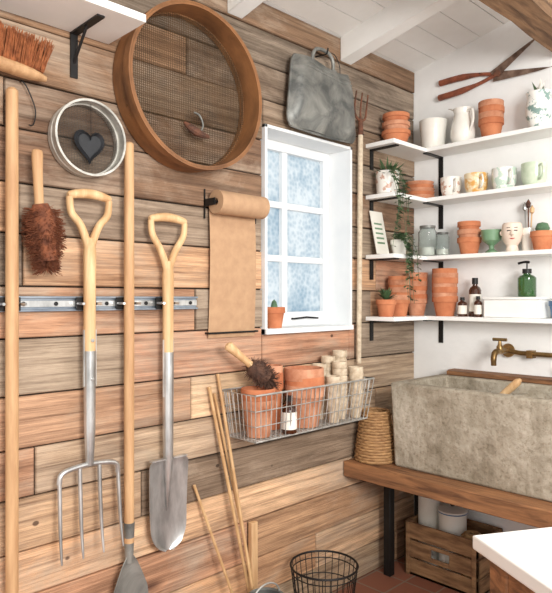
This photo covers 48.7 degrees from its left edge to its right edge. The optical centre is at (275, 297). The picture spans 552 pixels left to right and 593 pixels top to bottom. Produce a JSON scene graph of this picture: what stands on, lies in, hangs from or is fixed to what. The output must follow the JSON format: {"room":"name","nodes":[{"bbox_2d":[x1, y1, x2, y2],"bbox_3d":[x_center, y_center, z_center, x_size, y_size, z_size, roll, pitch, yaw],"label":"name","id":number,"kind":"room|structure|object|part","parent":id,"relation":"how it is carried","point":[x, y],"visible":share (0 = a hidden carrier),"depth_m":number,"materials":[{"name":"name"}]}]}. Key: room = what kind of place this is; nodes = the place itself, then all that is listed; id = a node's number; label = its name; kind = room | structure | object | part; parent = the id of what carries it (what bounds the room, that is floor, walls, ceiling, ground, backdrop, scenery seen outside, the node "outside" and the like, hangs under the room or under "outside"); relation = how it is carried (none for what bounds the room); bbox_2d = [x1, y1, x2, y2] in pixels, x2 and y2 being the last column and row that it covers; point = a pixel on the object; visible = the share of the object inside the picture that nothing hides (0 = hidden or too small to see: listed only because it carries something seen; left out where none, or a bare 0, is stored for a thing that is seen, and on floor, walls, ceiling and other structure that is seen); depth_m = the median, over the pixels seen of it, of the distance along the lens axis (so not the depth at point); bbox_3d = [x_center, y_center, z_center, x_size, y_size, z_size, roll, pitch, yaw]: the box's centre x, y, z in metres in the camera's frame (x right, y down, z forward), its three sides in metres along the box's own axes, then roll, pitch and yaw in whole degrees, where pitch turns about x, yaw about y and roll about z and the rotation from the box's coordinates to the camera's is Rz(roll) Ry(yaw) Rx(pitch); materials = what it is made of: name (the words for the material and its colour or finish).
{"room":"potting shed","nodes":[
{"label":"potting shed","id":0,"kind":"room"},
{"bbox_2d":[0,0,413,592],"bbox_3d":[-0.622,0.065,1.824,3.664,2.330,0.144,0,0,-44],"label":"wall","id":1,"kind":"structure","parent":0,"point":[3,76],"depth_m":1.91,"materials":[{"name":"brown wood"}]},
{"bbox_2d":[5,87,18,592],"bbox_3d":[-0.679,0.282,1.577,0.140,1.655,0.051,0,0,-44],"label":"broom handle","id":2,"kind":"object","parent":1,"relation":"attached to","point":[12,121],"visible":1,"depth_m":1.57,"materials":[{"name":"brown wood"}]},
{"bbox_2d":[0,20,54,81],"bbox_3d":[-0.720,-0.646,1.541,0.324,0.136,0.056,0,0,-44],"label":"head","id":3,"kind":"object","parent":1,"relation":"attached to","point":[21,55],"visible":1,"depth_m":1.58},
{"bbox_2d":[20,80,35,125],"bbox_3d":[-0.666,-0.523,1.639,0.042,0.120,0.014,0,0,-25],"label":"wire hook","id":4,"kind":"object","parent":1,"relation":"attached to","point":[20,80],"visible":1,"depth_m":1.64,"materials":[{"name":"black metal"}]},
{"bbox_2d":[20,149,66,275],"bbox_3d":[-0.619,-0.227,1.632,0.121,0.337,0.095,0,0,-44],"label":"brush","id":5,"kind":"object","parent":1,"relation":"hanging from","point":[42,223],"visible":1,"depth_m":1.61,"materials":[{"name":"brown wood"}]},
{"bbox_2d":[0,0,145,43],"bbox_3d":[-0.737,-0.767,1.444,0.867,0.022,0.205,0,0,-44],"label":"wall shelf","id":6,"kind":"object","parent":1,"relation":"attached to","point":[67,15],"visible":1,"depth_m":1.63,"materials":[{"name":"white paint"}]},
{"bbox_2d":[48,98,125,177],"bbox_3d":[-0.537,-0.453,1.741,0.216,0.216,0.053,0,0,-44],"label":"sieve","id":7,"kind":"object","parent":1,"relation":"attached to","point":[113,123],"visible":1,"depth_m":1.74,"materials":[{"name":"white metal"}]},
{"bbox_2d":[74,130,104,164],"bbox_3d":[-0.531,-0.468,1.746,0.096,0.175,0.010,0,0,-44],"label":"heart","id":8,"kind":"object","parent":7,"relation":"hanging from","point":[91,146],"visible":1,"depth_m":1.75,"materials":[{"name":"black metal"}]},
{"bbox_2d":[70,14,104,78],"bbox_3d":[-0.523,-0.692,1.686,0.022,0.128,0.160,0,0,-44],"label":"shelf bracket","id":9,"kind":"object","parent":1,"relation":"attached to","point":[75,48],"visible":1,"depth_m":1.73,"materials":[{"name":"black metal"}]},
{"bbox_2d":[56,189,123,565],"bbox_3d":[-0.527,0.208,1.732,0.194,1.035,0.045,0,0,-44],"label":"fork","id":10,"kind":"object","parent":1,"relation":"hanging from","point":[89,243],"visible":1,"depth_m":1.72,"materials":[{"name":"brown wood"}]},
{"bbox_2d":[0,296,197,311],"bbox_3d":[-0.671,0.016,1.641,1.137,0.042,0.016,0,0,-44],"label":"rail","id":11,"kind":"object","parent":1,"relation":"attached to","point":[34,303],"visible":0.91,"depth_m":1.77,"materials":[{"name":"silver metal"}]},
{"bbox_2d":[0,297,26,310],"bbox_3d":[-0.686,0.016,1.583,0.063,0.036,0.046,0,0,-44],"label":"clip","id":12,"kind":"object","parent":11,"relation":"attached to","point":[2,299],"depth_m":1.59,"materials":[{"name":"metal"}]},
{"bbox_2d":[76,297,102,309],"bbox_3d":[-0.531,0.016,1.735,0.063,0.036,0.046,0,0,-44],"label":"clip","id":13,"kind":"object","parent":11,"relation":"attached to","point":[79,300],"depth_m":1.73,"materials":[{"name":"metal"}]},
{"bbox_2d":[116,297,140,308],"bbox_3d":[-0.440,0.016,1.824,0.063,0.036,0.046,0,0,-44],"label":"clip","id":14,"kind":"object","parent":11,"relation":"attached to","point":[120,303],"depth_m":1.82,"materials":[{"name":"metal"}]},
{"bbox_2d":[156,297,179,308],"bbox_3d":[-0.341,0.016,1.921,0.063,0.036,0.046,0,0,-44],"label":"clip","id":15,"kind":"object","parent":11,"relation":"attached to","point":[159,302],"depth_m":1.92,"materials":[{"name":"metal"}]},
{"bbox_2d":[114,142,147,592],"bbox_3d":[-0.439,0.273,1.823,0.124,1.475,0.034,0,0,-44],"label":"hoe","id":16,"kind":"object","parent":1,"relation":"hanging from","point":[131,579],"visible":1,"depth_m":1.81,"materials":[{"name":"brown wood"}]},
{"bbox_2d":[148,213,187,551],"bbox_3d":[-0.340,0.263,1.921,0.146,1.062,0.037,0,0,-44],"label":"digging spade","id":17,"kind":"object","parent":1,"relation":"hanging from","point":[168,475],"visible":1,"depth_m":1.91,"materials":[{"name":"brown wood"}]},
{"bbox_2d":[113,0,261,172],"bbox_3d":[-0.271,-0.670,1.969,0.524,0.524,0.100,0,0,-44],"label":"sieve","id":18,"kind":"object","parent":1,"relation":"attached to","point":[232,47],"visible":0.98,"depth_m":1.97,"materials":[{"name":"brown wood"}]},
{"bbox_2d":[184,111,209,138],"bbox_3d":[-0.257,-0.569,1.997,0.094,0.088,0.035,0,0,-44],"label":"hook","id":19,"kind":"object","parent":18,"relation":"attached to","point":[191,128],"visible":1,"depth_m":1.98,"materials":[{"name":"metal"}]},
{"bbox_2d":[204,189,269,337],"bbox_3d":[-0.129,-0.117,2.120,0.241,0.507,0.090,0,0,-44],"label":"paper roll","id":20,"kind":"object","parent":1,"relation":"attached to","point":[233,216],"visible":1,"depth_m":2.13,"materials":[{"name":"brown paper"}]},
{"bbox_2d":[222,375,374,443],"bbox_3d":[0.099,0.399,2.272,0.643,0.165,0.187,0,0,-44],"label":"wall basket","id":21,"kind":"object","parent":1,"relation":"attached to","point":[324,424],"visible":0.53,"depth_m":2.15,"materials":[{"name":"metal"}]},
{"bbox_2d":[241,385,274,437],"bbox_3d":[-0.061,0.392,2.098,0.121,0.165,0.120,0,0,-44],"label":"terracotta pot","id":22,"kind":"object","parent":21,"relation":"in","point":[251,390],"visible":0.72,"depth_m":2.06,"materials":[{"name":"orange ceramic"}]},
{"bbox_2d":[225,342,281,389],"bbox_3d":[-0.072,0.239,2.081,0.219,0.185,0.102,0,0,-44],"label":"brush","id":23,"kind":"object","parent":22,"relation":"on","point":[262,375],"visible":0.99,"depth_m":2.07,"materials":[{"name":"brown wood"}]},
{"bbox_2d":[266,364,282,429],"bbox_3d":[-0.015,0.359,2.216,0.084,0.230,0.084,0,0,-44],"label":"pot","id":24,"kind":"object","parent":21,"relation":"in","point":[278,368],"visible":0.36,"depth_m":2.19,"materials":[{"name":"orange ceramic"}]},
{"bbox_2d":[281,395,296,433],"bbox_3d":[0.046,0.408,2.147,0.057,0.131,0.057,0,0,-44],"label":"bottle","id":25,"kind":"object","parent":21,"relation":"in","point":[292,429],"visible":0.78,"depth_m":2.12,"materials":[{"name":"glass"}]},
{"bbox_2d":[284,365,324,427],"bbox_3d":[0.106,0.366,2.272,0.153,0.215,0.152,0,0,-44],"label":"terracotta pot","id":26,"kind":"object","parent":21,"relation":"in","point":[298,376],"visible":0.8,"depth_m":2.21,"materials":[{"name":"orange ceramic"}]},
{"bbox_2d":[312,363,325,418],"bbox_3d":[0.170,0.366,2.400,0.061,0.215,0.060,0,0,-44],"label":"pots","id":27,"kind":"object","parent":21,"relation":"in","point":[323,365],"visible":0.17,"depth_m":2.38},
{"bbox_2d":[321,356,334,416],"bbox_3d":[0.207,0.354,2.450,0.060,0.240,0.061,0,0,-44],"label":"pots","id":28,"kind":"object","parent":21,"relation":"in","point":[327,360],"visible":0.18,"depth_m":2.42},
{"bbox_2d":[326,375,340,422],"bbox_3d":[0.220,0.387,2.335,0.060,0.175,0.061,0,0,-44],"label":"pots","id":29,"kind":"object","parent":21,"relation":"in","point":[330,379],"visible":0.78,"depth_m":2.31,"materials":[{"name":"beige"}]},
{"bbox_2d":[332,350,346,360],"bbox_3d":[0.260,0.344,2.486,0.062,0.260,0.061,0,0,-44],"label":"pots","id":30,"kind":"object","parent":21,"relation":"in","point":[341,355],"visible":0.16,"depth_m":2.46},
{"bbox_2d":[332,360,347,418],"bbox_3d":[0.252,0.361,2.401,0.062,0.225,0.062,0,0,-44],"label":"pots","id":31,"kind":"object","parent":21,"relation":"in","point":[339,368],"visible":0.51,"depth_m":2.38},
{"bbox_2d":[348,366,363,417],"bbox_3d":[0.319,0.374,2.433,0.060,0.200,0.061,0,0,-44],"label":"pots","id":32,"kind":"object","parent":21,"relation":"in","point":[355,372],"visible":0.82,"depth_m":2.41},
{"bbox_2d":[260,124,353,334],"bbox_3d":[0.089,-0.255,2.488,0.513,0.780,0.170,0,0,-44],"label":"reveal","id":33,"kind":"object","parent":1,"relation":"attached to","point":[340,156],"visible":0.52,"depth_m":2.61,"materials":[{"name":"paint"}]},
{"bbox_2d":[267,300,284,327],"bbox_3d":[-0.007,0.060,2.351,0.086,0.110,0.086,0,0,-44],"label":"potted cactus","id":34,"kind":"object","parent":33,"relation":"on","point":[275,314],"visible":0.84,"depth_m":2.32,"materials":[{"name":"ceramic"}]},
{"bbox_2d":[267,139,328,325],"bbox_3d":[0.046,-0.259,2.533,0.489,0.748,0.045,0,0,-44],"label":"window","id":35,"kind":"structure","parent":33,"relation":"attached to","point":[303,175],"depth_m":2.57,"materials":[{"name":"white wood"}]},
{"bbox_3d":[0.046,-0.259,2.533,0.489,0.748,0.045,0,0,-44],"label":"sash","id":36,"kind":"part","parent":35,"relation":"part of","materials":[{"name":"white wood"}]},
{"bbox_2d":[291,316,318,319],"bbox_3d":[0.123,0.083,2.550,0.146,0.013,0.019,0,0,-40],"label":"stay","id":37,"kind":"object","parent":33,"relation":"attached to","point":[304,316],"visible":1,"depth_m":2.54,"materials":[{"name":"black metal"}]},
{"bbox_2d":[286,47,355,143],"bbox_3d":[0.187,-0.825,2.437,0.415,0.365,0.089,0,0,-44],"label":"bag","id":38,"kind":"object","parent":1,"relation":"attached to","point":[320,100],"visible":1,"depth_m":2.38,"materials":[{"name":"metal"}]},
{"bbox_2d":[354,90,368,363],"bbox_3d":[0.358,-0.300,2.628,0.089,1.161,0.046,0,0,-44],"label":"fork","id":39,"kind":"object","parent":1,"relation":"attached to","point":[360,132],"visible":0.94,"depth_m":2.61,"materials":[{"name":"wood"}]},
{"bbox_2d":[370,197,397,220],"bbox_3d":[0.474,-0.390,2.676,0.022,0.090,0.140,0,0,-44],"label":"shelf bracket","id":40,"kind":"object","parent":1,"relation":"attached to","point":[391,198],"visible":0.82,"depth_m":2.71,"materials":[{"name":"black metal"}]},
{"bbox_2d":[370,258,398,279],"bbox_3d":[0.474,-0.127,2.676,0.022,0.090,0.140,0,0,-44],"label":"shelf bracket","id":41,"kind":"object","parent":1,"relation":"attached to","point":[371,260],"visible":1,"depth_m":2.71,"materials":[{"name":"black metal"}]},
{"bbox_2d":[370,321,398,340],"bbox_3d":[0.474,0.145,2.676,0.022,0.090,0.140,0,0,-44],"label":"shelf bracket","id":42,"kind":"object","parent":1,"relation":"attached to","point":[371,322],"visible":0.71,"depth_m":2.72,"materials":[{"name":"black metal"}]},
{"bbox_2d":[370,144,398,169],"bbox_3d":[0.474,-0.617,2.676,0.022,0.090,0.140,0,0,-44],"label":"shelf bracket","id":43,"kind":"object","parent":1,"relation":"attached to","point":[393,145],"visible":1,"depth_m":2.71,"materials":[{"name":"black metal"}]},
{"bbox_2d":[263,0,509,72],"bbox_3d":[0.416,-1.396,0.764,3.664,0.632,3.110,0,0,-44],"label":"ceiling","id":44,"kind":"structure","parent":0,"point":[462,22],"depth_m":2.56,"materials":[{"name":"white paint"}]},
{"bbox_2d":[227,0,264,18],"bbox_3d":[0.885,-1.347,1.112,0.070,0.693,2.950,0,0,-44],"label":"rafter","id":45,"kind":"object","parent":44,"relation":"attached to","point":[238,8],"visible":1,"depth_m":2.12,"materials":[{"name":"white paint"}]},
{"bbox_2d":[341,0,457,64],"bbox_3d":[1.328,-1.347,1.545,0.070,0.693,2.950,0,0,-44],"label":"rafter","id":46,"kind":"object","parent":44,"relation":"attached to","point":[399,17],"visible":1,"depth_m":2.42,"materials":[{"name":"white paint"}]},
{"bbox_2d":[332,554,489,592],"bbox_3d":[0.416,1.255,0.764,3.664,0.050,3.110,0,0,-44],"label":"floor","id":47,"kind":"structure","parent":0,"point":[375,581],"depth_m":2.62,"materials":[{"name":"tile"}]},
{"bbox_2d":[193,484,233,592],"bbox_3d":[-0.171,0.924,2.050,0.218,0.609,0.012,0,0,-13],"label":"cane","id":48,"kind":"object","parent":47,"relation":"on","point":[194,485],"visible":1,"depth_m":2.04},
{"bbox_2d":[207,386,250,592],"bbox_3d":[-0.139,0.765,2.095,0.195,0.930,0.014,0,0,-15],"label":"cane","id":49,"kind":"object","parent":47,"relation":"on","point":[222,454],"visible":0.99,"depth_m":2.08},
{"bbox_2d":[213,393,255,588],"bbox_3d":[-0.125,0.777,2.136,0.208,0.904,0.012,0,0,-30],"label":"cane","id":50,"kind":"object","parent":47,"relation":"on","point":[214,394],"visible":0.69,"depth_m":2.11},
{"bbox_2d":[216,374,253,590],"bbox_3d":[-0.121,0.745,2.085,0.172,0.970,0.013,0,0,9],"label":"cane","id":51,"kind":"object","parent":47,"relation":"on","point":[217,375],"visible":1,"depth_m":2.08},
{"bbox_2d":[248,520,257,588],"bbox_3d":[-0.083,1.020,2.207,0.030,0.420,0.020,0,0,-44],"label":"wooden stake","id":52,"kind":"object","parent":47,"relation":"on","point":[253,525],"visible":0.92,"depth_m":2.20,"materials":[{"name":"brown wood"}]},
{"bbox_2d":[249,582,282,592],"bbox_3d":[-0.032,1.079,1.984,0.132,0.303,0.132,0,0,-44],"label":"bucket","id":53,"kind":"object","parent":47,"relation":"on","point":[261,589],"visible":1,"depth_m":2.03,"materials":[{"name":"metal"}]},
{"bbox_2d":[290,550,358,592],"bbox_3d":[0.179,1.109,2.275,0.258,0.236,0.258,0,0,-44],"label":"wire basket","id":54,"kind":"object","parent":47,"relation":"on","point":[354,573],"visible":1,"depth_m":2.31,"materials":[{"name":"metal"}]},
{"bbox_2d":[344,458,551,576],"bbox_3d":[0.971,0.960,2.279,0.548,0.540,1.398,0,0,-44],"label":"bench","id":55,"kind":"object","parent":47,"relation":"on","point":[522,509],"visible":0.48,"depth_m":2.28,"materials":[{"name":"brown wood"}]},
{"bbox_2d":[354,407,394,464],"bbox_3d":[0.423,0.582,2.598,0.179,0.211,0.180,0,0,-4],"label":"wicker basket","id":56,"kind":"object","parent":55,"relation":"on","point":[375,435],"visible":0.98,"depth_m":2.54,"materials":[{"name":"brown wicker"}]},
{"bbox_2d":[391,374,551,501],"bbox_3d":[0.980,0.517,2.277,0.413,0.345,1.041,0,0,-44],"label":"sink","id":57,"kind":"object","parent":55,"relation":"on","point":[461,428],"visible":1,"depth_m":2.26,"materials":[{"name":"grey stone"}]},
{"bbox_2d":[500,378,521,393],"bbox_3d":[0.830,0.433,2.369,0.056,0.264,0.252,0,0,-44],"label":"brush","id":58,"kind":"object","parent":57,"relation":"on","point":[514,384],"visible":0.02,"depth_m":2.29,"materials":[{"name":"brown wood"}]},
{"bbox_2d":[404,514,502,592],"bbox_3d":[0.777,1.113,2.689,0.228,0.235,0.355,0,0,-44],"label":"wooden crate","id":59,"kind":"object","parent":47,"relation":"on","point":[479,570],"visible":0.66,"depth_m":2.61,"materials":[{"name":"brown wood"}]},
{"bbox_2d":[418,496,439,566],"bbox_3d":[0.694,1.048,2.765,0.096,0.340,0.096,0,0,-44],"label":"paper towel roll","id":60,"kind":"object","parent":59,"relation":"in","point":[428,514],"visible":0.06,"depth_m":2.72,"materials":[{"name":"white paper"}]},
{"bbox_2d":[438,504,467,574],"bbox_3d":[0.776,1.055,2.680,0.128,0.325,0.128,0,0,-44],"label":"tin","id":61,"kind":"object","parent":59,"relation":"in","point":[452,518],"visible":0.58,"depth_m":2.63,"materials":[{"name":"white ceramic"}]},
{"bbox_3d":[0.832,1.163,2.581,0.093,0.110,0.093,0,0,-44],"label":"spool","id":62,"kind":"object","parent":59,"relation":"in","visible":0},
{"bbox_2d":[461,530,481,559],"bbox_3d":[0.832,1.050,2.581,0.093,0.110,0.093,0,0,-44],"label":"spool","id":63,"kind":"object","parent":62,"relation":"on","point":[468,534],"visible":0.12,"depth_m":2.58,"materials":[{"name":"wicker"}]},
{"bbox_2d":[473,527,551,592],"bbox_3d":[0.871,0.870,1.170,0.800,0.720,0.500,0,0,-14],"label":"table","id":64,"kind":"object","parent":47,"relation":"on","point":[520,561],"visible":1,"depth_m":1.24,"materials":[{"name":"white paint"}]},
{"bbox_2d":[412,21,551,531],"bbox_3d":[1.689,-0.270,2.011,0.100,3.000,3.110,0,0,-44],"label":"wall","id":65,"kind":"structure","parent":0,"point":[469,345],"depth_m":2.71,"materials":[{"name":"white paint"}]},
{"bbox_2d":[423,320,442,342],"bbox_3d":[0.728,0.155,2.822,0.140,0.110,0.022,0,0,-44],"label":"shelf bracket","id":66,"kind":"object","parent":65,"relation":"attached to","point":[440,321],"visible":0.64,"depth_m":2.86,"materials":[{"name":"black metal"}]},
{"bbox_2d":[423,260,442,267],"bbox_3d":[0.728,-0.117,2.822,0.140,0.110,0.022,0,0,-44],"label":"shelf bracket","id":67,"kind":"object","parent":65,"relation":"attached to","point":[439,262],"visible":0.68,"depth_m":2.86,"materials":[{"name":"black metal"}]},
{"bbox_2d":[423,202,442,228],"bbox_3d":[0.728,-0.380,2.822,0.140,0.110,0.022,0,0,-44],"label":"shelf bracket","id":68,"kind":"object","parent":65,"relation":"attached to","point":[427,203],"visible":1,"depth_m":2.86,"materials":[{"name":"black metal"}]},
{"bbox_2d":[423,152,442,195],"bbox_3d":[0.728,-0.567,2.822,0.140,0.190,0.022,0,0,-44],"label":"shelf bracket","id":69,"kind":"object","parent":65,"relation":"attached to","point":[440,158],"visible":0.79,"depth_m":2.86,"materials":[{"name":"black metal"}]},
{"bbox_2d":[366,249,551,262],"bbox_3d":[1.009,-0.181,2.353,0.394,0.018,1.350,0,0,-44],"label":"corner shelf","id":70,"kind":"object","parent":65,"relation":"attached to","point":[546,252],"visible":0.85,"depth_m":2.61,"materials":[{"name":"white paint"}]},
{"bbox_2d":[369,211,388,253],"bbox_3d":[0.460,-0.290,2.717,0.090,0.194,0.045,0,0,-44],"label":"card","id":71,"kind":"object","parent":70,"relation":"on","point":[377,222],"visible":0.96,"depth_m":2.71,"materials":[{"name":"paper"}]},
{"bbox_2d":[390,232,421,302],"bbox_3d":[0.558,-0.140,2.701,0.133,0.327,0.159,0,0,-44],"label":"plant","id":72,"kind":"object","parent":70,"relation":"on","point":[401,248],"visible":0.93,"depth_m":2.68,"materials":[{"name":"green plant"}]},
{"bbox_2d":[418,225,436,255],"bbox_3d":[0.705,-0.263,2.839,0.084,0.145,0.084,0,0,-44],"label":"glass storage jar","id":73,"kind":"object","parent":70,"relation":"on","point":[427,235],"visible":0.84,"depth_m":2.80,"materials":[{"name":"white"}]},
{"bbox_2d":[436,232,448,255],"bbox_3d":[0.763,-0.245,2.794,0.060,0.110,0.060,0,0,-44],"label":"glass storage jar","id":74,"kind":"object","parent":70,"relation":"on","point":[442,239],"visible":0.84,"depth_m":2.77,"materials":[{"name":"clear glass"}]},
{"bbox_2d":[457,221,481,253],"bbox_3d":[0.852,-0.263,2.689,0.104,0.145,0.104,0,0,-44],"label":"stack","id":75,"kind":"object","parent":70,"relation":"on","point":[469,240],"visible":0.94,"depth_m":2.65,"materials":[{"name":"orange ceramic"}]},
{"bbox_2d":[480,229,501,252],"bbox_3d":[0.924,-0.240,2.615,0.092,0.100,0.092,0,0,-44],"label":"goblet","id":76,"kind":"object","parent":70,"relation":"on","point":[491,237],"visible":0.85,"depth_m":2.59,"materials":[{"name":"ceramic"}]},
{"bbox_2d":[500,222,523,251],"bbox_3d":[0.984,-0.251,2.542,0.085,0.122,0.085,0,0,-25],"label":"planter","id":77,"kind":"object","parent":70,"relation":"on","point":[511,233],"visible":0.94,"depth_m":2.52,"materials":[{"name":"white ceramic"}]},
{"bbox_2d":[521,199,535,250],"bbox_3d":[1.050,-0.301,2.537,0.056,0.222,0.056,0,0,-44],"label":"pot","id":78,"kind":"object","parent":70,"relation":"on","point":[526,241],"visible":0.75,"depth_m":2.52,"materials":[{"name":"white ceramic"}]},
{"bbox_2d":[530,222,551,249],"bbox_3d":[1.073,-0.248,2.456,0.094,0.116,0.094,0,0,-44],"label":"potted cactus","id":79,"kind":"object","parent":70,"relation":"on","point":[541,238],"visible":0.84,"depth_m":2.43,"materials":[{"name":"ceramic"}]},
{"bbox_2d":[366,315,551,323],"bbox_3d":[1.009,0.091,2.353,0.394,0.018,1.350,0,0,-44],"label":"corner shelf","id":80,"kind":"object","parent":65,"relation":"attached to","point":[408,317],"visible":0.89,"depth_m":2.61,"materials":[{"name":"white paint"}]},
{"bbox_2d":[376,287,396,316],"bbox_3d":[0.482,0.016,2.673,0.089,0.131,0.090,0,0,-25],"label":"potted succulent","id":81,"kind":"object","parent":80,"relation":"on","point":[386,307],"visible":1,"depth_m":2.65,"materials":[{"name":"ceramic"}]},
{"bbox_2d":[388,276,409,315],"bbox_3d":[0.556,-0.008,2.755,0.101,0.180,0.102,0,0,-44],"label":"stack","id":82,"kind":"object","parent":80,"relation":"on","point":[396,283],"visible":0.79,"depth_m":2.71,"materials":[{"name":"orange ceramic"}]},
{"bbox_2d":[406,272,427,315],"bbox_3d":[0.658,-0.018,2.856,0.101,0.200,0.101,0,0,-44],"label":"stack","id":83,"kind":"object","parent":80,"relation":"on","point":[417,308],"visible":0.8,"depth_m":2.81,"materials":[{"name":"orange ceramic"}]},
{"bbox_2d":[432,268,457,315],"bbox_3d":[0.767,-0.026,2.769,0.117,0.215,0.116,0,0,-44],"label":"stack","id":84,"kind":"object","parent":80,"relation":"on","point":[444,280],"visible":0.98,"depth_m":2.72,"materials":[{"name":"orange ceramic"}]},
{"bbox_2d":[458,297,466,316],"bbox_3d":[0.824,0.039,2.696,0.040,0.085,0.040,0,0,-44],"label":"glass bottle","id":85,"kind":"object","parent":80,"relation":"on","point":[462,305],"visible":1,"depth_m":2.68,"materials":[{"name":"brown glass"}]},
{"bbox_2d":[469,278,480,316],"bbox_3d":[0.875,-0.003,2.680,0.053,0.170,0.053,0,0,-44],"label":"glass bottle","id":86,"kind":"object","parent":80,"relation":"on","point":[474,290],"visible":0.77,"depth_m":2.66,"materials":[{"name":"brown glass"}]},
{"bbox_2d":[474,296,481,316],"bbox_3d":[0.870,0.037,2.627,0.034,0.090,0.034,0,0,-44],"label":"glass bottle","id":87,"kind":"object","parent":80,"relation":"on","point":[477,304],"visible":0.95,"depth_m":2.61,"materials":[{"name":"brown glass"}]},
{"bbox_2d":[482,297,551,318],"bbox_3d":[1.001,0.039,2.541,0.115,0.086,0.250,0,0,-44],"label":"box","id":88,"kind":"object","parent":80,"relation":"on","point":[497,307],"visible":0.92,"depth_m":2.48,"materials":[{"name":"paint"}]},
{"bbox_2d":[518,261,535,296],"bbox_3d":[1.031,-0.079,2.506,0.072,0.149,0.073,0,0,-44],"label":"soap bottle","id":89,"kind":"object","parent":88,"relation":"on","point":[526,282],"visible":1,"depth_m":2.48,"materials":[{"name":"green glass"}]},
{"bbox_2d":[548,298,551,316],"bbox_3d":[1.121,0.033,2.414,0.080,0.098,0.080,0,0,-44],"label":"cup","id":90,"kind":"object","parent":80,"relation":"on","point":[549,302],"visible":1,"depth_m":2.41,"materials":[{"name":"blue ceramic"}]},
{"bbox_2d":[366,181,551,208],"bbox_3d":[1.009,-0.444,2.353,0.394,0.018,1.350,0,0,-44],"label":"corner shelf","id":91,"kind":"object","parent":65,"relation":"attached to","point":[545,187],"visible":0.99,"depth_m":2.64,"materials":[{"name":"white paint"}]},
{"bbox_2d":[370,156,413,246],"bbox_3d":[0.497,-0.412,2.652,0.211,0.396,0.186,0,0,-44],"label":"trailing ivy","id":92,"kind":"object","parent":91,"relation":"on","point":[387,180],"visible":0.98,"depth_m":2.63,"materials":[{"name":"plant"}]},
{"bbox_2d":[404,180,434,197],"bbox_3d":[0.670,-0.495,2.846,0.140,0.084,0.140,0,0,-44],"label":"saucers","id":93,"kind":"object","parent":91,"relation":"on","point":[420,188],"visible":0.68,"depth_m":2.79,"materials":[{"name":"orange ceramic"}]},
{"bbox_2d":[440,176,461,195],"bbox_3d":[0.791,-0.497,2.744,0.101,0.088,0.106,0,0,-44],"label":"coffee mug","id":94,"kind":"object","parent":91,"relation":"on","point":[450,185],"visible":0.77,"depth_m":2.72,"materials":[{"name":"white ceramic"}]},
{"bbox_2d":[464,172,487,192],"bbox_3d":[0.876,-0.497,2.658,0.109,0.088,0.114,0,0,-44],"label":"coffee mug","id":95,"kind":"object","parent":91,"relation":"on","point":[473,181],"visible":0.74,"depth_m":2.63,"materials":[{"name":"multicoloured ceramic"}]},
{"bbox_2d":[492,166,516,188],"bbox_3d":[0.965,-0.499,2.567,0.109,0.092,0.114,0,0,-44],"label":"coffee mug","id":96,"kind":"object","parent":91,"relation":"on","point":[502,177],"visible":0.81,"depth_m":2.54,"materials":[{"name":"white ceramic"}]},
{"bbox_2d":[521,161,546,184],"bbox_3d":[1.053,-0.500,2.477,0.109,0.094,0.114,0,0,-44],"label":"coffee mug","id":97,"kind":"object","parent":91,"relation":"on","point":[532,172],"visible":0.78,"depth_m":2.44,"materials":[{"name":"green ceramic"}]},
{"bbox_2d":[366,123,551,161],"bbox_3d":[1.009,-0.671,2.353,0.394,0.018,1.350,0,0,-44],"label":"corner shelf","id":98,"kind":"object","parent":65,"relation":"attached to","point":[405,150],"visible":1,"depth_m":2.65,"materials":[{"name":"white paint"}]},
{"bbox_2d":[382,111,410,141],"bbox_3d":[0.536,-0.749,2.725,0.128,0.138,0.128,0,0,-44],"label":"bowls","id":99,"kind":"object","parent":98,"relation":"on","point":[396,124],"visible":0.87,"depth_m":2.68,"materials":[{"name":"orange ceramic"}]},
{"bbox_2d":[419,117,446,147],"bbox_3d":[0.726,-0.748,2.817,0.125,0.136,0.125,0,0,-44],"label":"ceramic pot","id":100,"kind":"object","parent":98,"relation":"on","point":[433,130],"visible":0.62,"depth_m":2.77,"materials":[{"name":"white ceramic"}]},
{"bbox_2d":[448,106,475,142],"bbox_3d":[0.837,-0.762,2.705,0.108,0.164,0.133,0,0,-44],"label":"jug","id":101,"kind":"object","parent":98,"relation":"on","point":[463,126],"visible":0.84,"depth_m":2.67,"materials":[{"name":"ceramic"}]},
{"bbox_2d":[478,98,504,136],"bbox_3d":[0.924,-0.760,2.617,0.106,0.160,0.107,0,0,-44],"label":"stack","id":102,"kind":"object","parent":98,"relation":"on","point":[491,111],"visible":0.96,"depth_m":2.58,"materials":[{"name":"orange ceramic"}]},
{"bbox_2d":[525,79,551,126],"bbox_3d":[1.065,-0.781,2.471,0.104,0.201,0.104,0,0,-44],"label":"patterned vase","id":103,"kind":"object","parent":98,"relation":"on","point":[538,110],"visible":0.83,"depth_m":2.43,"materials":[{"name":"white ceramic"}]},
{"bbox_2d":[438,39,551,100],"bbox_3d":[0.946,-1.004,2.672,0.036,0.166,0.516,0,0,-44],"label":"pruning shears","id":104,"kind":"object","parent":65,"relation":"attached to","point":[498,73],"visible":0.99,"depth_m":2.67,"materials":[{"name":"metal"}]},
{"bbox_2d":[447,368,551,384],"bbox_3d":[1.186,0.347,2.379,0.103,0.045,1.140,0,0,-44],"label":"ledge","id":105,"kind":"object","parent":65,"relation":"attached to","point":[458,372],"visible":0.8,"depth_m":2.58,"materials":[{"name":"brown wood"}]},
{"bbox_2d":[479,0,551,51],"bbox_3d":[-0.078,-1.055,1.197,3.564,0.162,0.142,0,0,-44],"label":"tie beam","id":106,"kind":"structure","parent":65,"relation":"attached to","point":[533,17],"depth_m":2.12,"materials":[{"name":"brown wood"}]},
{"bbox_2d":[491,338,551,365],"bbox_3d":[1.116,0.225,2.408,0.164,0.112,0.530,0,0,-44],"label":"tap","id":107,"kind":"object","parent":65,"relation":"attached to","point":[508,350],"visible":1,"depth_m":2.55,"materials":[{"name":"gold metal"}]}
]}

